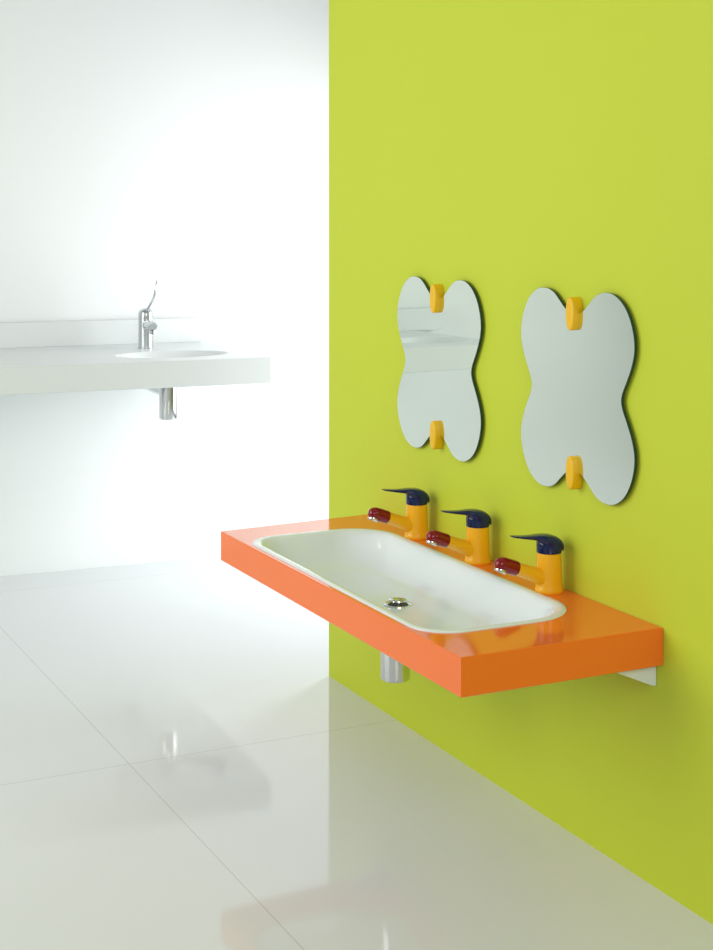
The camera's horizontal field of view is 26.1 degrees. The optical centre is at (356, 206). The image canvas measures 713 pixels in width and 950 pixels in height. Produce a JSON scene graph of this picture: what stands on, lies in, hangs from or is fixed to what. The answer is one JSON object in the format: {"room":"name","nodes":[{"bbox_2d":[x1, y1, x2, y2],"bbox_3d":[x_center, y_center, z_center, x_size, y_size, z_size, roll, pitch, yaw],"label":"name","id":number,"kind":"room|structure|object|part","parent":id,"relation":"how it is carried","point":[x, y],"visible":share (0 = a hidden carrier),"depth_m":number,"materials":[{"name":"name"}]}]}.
{"room":"public restroom","nodes":[
{"label":"public restroom","id":0,"kind":"room"},
{"bbox_2d":[0,0,328,575],"bbox_3d":[-1.732,-0.300,6.388,9.600,3.600,0.480,0,0,-22],"label":"wall","id":1,"kind":"structure","parent":0,"point":[183,145],"depth_m":6.85,"materials":[{"name":"white paint"}]},
{"bbox_2d":[0,317,200,347],"bbox_3d":[-1.614,0.547,6.523,1.960,0.105,0.070,0,0,-22],"label":"backsplash","id":2,"kind":"structure","parent":1,"relation":"attached to","point":[180,329],"depth_m":6.67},
{"bbox_2d":[0,340,270,419],"bbox_3d":[-1.361,0.732,6.203,1.850,0.264,0.859,0,0,-22],"label":"sink","id":3,"kind":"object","parent":1,"relation":"attached to","point":[160,370],"depth_m":6.04,"materials":[{"name":"white ceramic"}]},
{"bbox_2d":[0,340,270,394],"bbox_3d":[-1.360,0.652,6.202,1.850,0.105,0.856,0,0,-22],"label":"countertop","id":4,"kind":"structure","parent":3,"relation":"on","point":[56,369],"depth_m":6.01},
{"bbox_2d":[138,279,157,348],"bbox_3d":[-0.877,0.452,6.493,0.068,0.296,0.164,0,0,-22],"label":"mixer tap","id":5,"kind":"object","parent":3,"relation":"on","point":[147,327],"visible":1,"depth_m":6.51,"materials":[{"name":"silver metal"}]},
{"bbox_3d":[-0.868,0.500,6.470,0.042,0.046,0.114,0,0,-22],"label":"spout","id":6,"kind":"part","parent":5,"relation":"part of","materials":[{"name":"silver metal"}]},
{"bbox_3d":[-0.867,0.379,6.490,0.016,0.151,0.097,0,0,-34],"label":"lever","id":7,"kind":"part","parent":5,"relation":"part of","materials":[{"name":"silver metal"}]},
{"bbox_3d":[-0.752,0.654,6.272,0.470,0.108,0.300,0,0,-22],"label":"basin bowl","id":8,"kind":"part","parent":3,"relation":"part of","materials":[{"name":"white ceramic"}]},
{"bbox_2d":[0,557,712,949],"bbox_3d":[-0.729,1.550,2.927,10.100,0.100,10.900,0,0,-26],"label":"floor","id":9,"kind":"structure","parent":0,"point":[184,765],"depth_m":3.83,"materials":[{"name":"white tile"}]},
{"bbox_2d":[329,0,712,924],"bbox_3d":[1.493,-0.300,1.819,0.120,3.600,6.959,0,0,-26],"label":"wall","id":10,"kind":"structure","parent":0,"point":[508,149],"depth_m":3.79,"materials":[{"name":"green paint"}]},
{"bbox_2d":[397,276,482,461],"bbox_3d":[0.221,0.440,4.252,0.029,0.486,0.474,0,0,-26],"label":"wall mirror","id":11,"kind":"object","parent":10,"relation":"attached to","point":[438,400],"visible":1,"depth_m":4.23,"materials":[{"name":"clear glass"}]},
{"bbox_2d":[221,514,662,697],"bbox_3d":[0.135,1.055,3.881,0.509,0.278,1.400,0,0,-26],"label":"washbasin","id":12,"kind":"object","parent":10,"relation":"attached to","point":[465,628],"visible":0.99,"depth_m":3.71,"materials":[{"name":"orange laminate"}]},
{"bbox_2d":[368,487,429,539],"bbox_3d":[0.116,0.849,4.257,0.185,0.143,0.069,0,0,-26],"label":"tap","id":13,"kind":"object","parent":12,"relation":"on","point":[415,523],"visible":0.99,"depth_m":4.25,"materials":[{"name":"yellow plastic"}]},
{"bbox_3d":[0.124,0.876,4.261,0.105,0.072,0.045,0,0,-26],"label":"spout","id":14,"kind":"part","parent":13,"relation":"part of","materials":[{"name":"plastic"}]},
{"bbox_3d":[0.135,0.802,4.266,0.143,0.050,0.061,0,0,-26],"label":"lever handle","id":15,"kind":"part","parent":13,"relation":"part of","materials":[{"name":"blue plastic"}]},
{"bbox_3d":[0.105,0.969,3.861,0.414,0.106,1.078,0,0,-26],"label":"basin bowl","id":16,"kind":"part","parent":12,"relation":"part of","materials":[{"name":"white ceramic"}]},
{"bbox_2d":[426,509,491,564],"bbox_3d":[0.262,0.849,3.958,0.185,0.143,0.069,0,0,-26],"label":"tap","id":17,"kind":"object","parent":12,"relation":"on","point":[476,546],"visible":1,"depth_m":3.95,"materials":[{"name":"yellow plastic"}]},
{"bbox_3d":[0.271,0.876,3.962,0.105,0.072,0.045,0,0,-26],"label":"spout","id":18,"kind":"part","parent":17,"relation":"part of","materials":[{"name":"plastic"}]},
{"bbox_3d":[0.281,0.802,3.967,0.143,0.050,0.061,0,0,-26],"label":"lever handle","id":19,"kind":"part","parent":17,"relation":"part of","materials":[{"name":"blue plastic"}]},
{"bbox_2d":[494,533,563,594],"bbox_3d":[0.409,0.849,3.657,0.185,0.143,0.069,0,0,-26],"label":"tap","id":20,"kind":"object","parent":12,"relation":"on","point":[546,576],"visible":1,"depth_m":3.65,"materials":[{"name":"yellow plastic"}]},
{"bbox_3d":[0.418,0.876,3.661,0.105,0.072,0.045,0,0,-26],"label":"spout","id":21,"kind":"part","parent":20,"relation":"part of","materials":[{"name":"plastic"}]},
{"bbox_3d":[0.428,0.802,3.666,0.143,0.050,0.061,0,0,-26],"label":"lever handle","id":22,"kind":"part","parent":20,"relation":"part of","materials":[{"name":"blue plastic"}]},
{"bbox_2d":[521,287,636,504],"bbox_3d":[0.516,0.440,3.649,0.029,0.486,0.474,0,0,-26],"label":"wall mirror","id":23,"kind":"object","parent":10,"relation":"attached to","point":[575,425],"visible":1,"depth_m":3.63,"materials":[{"name":"clear glass"}]}
]}

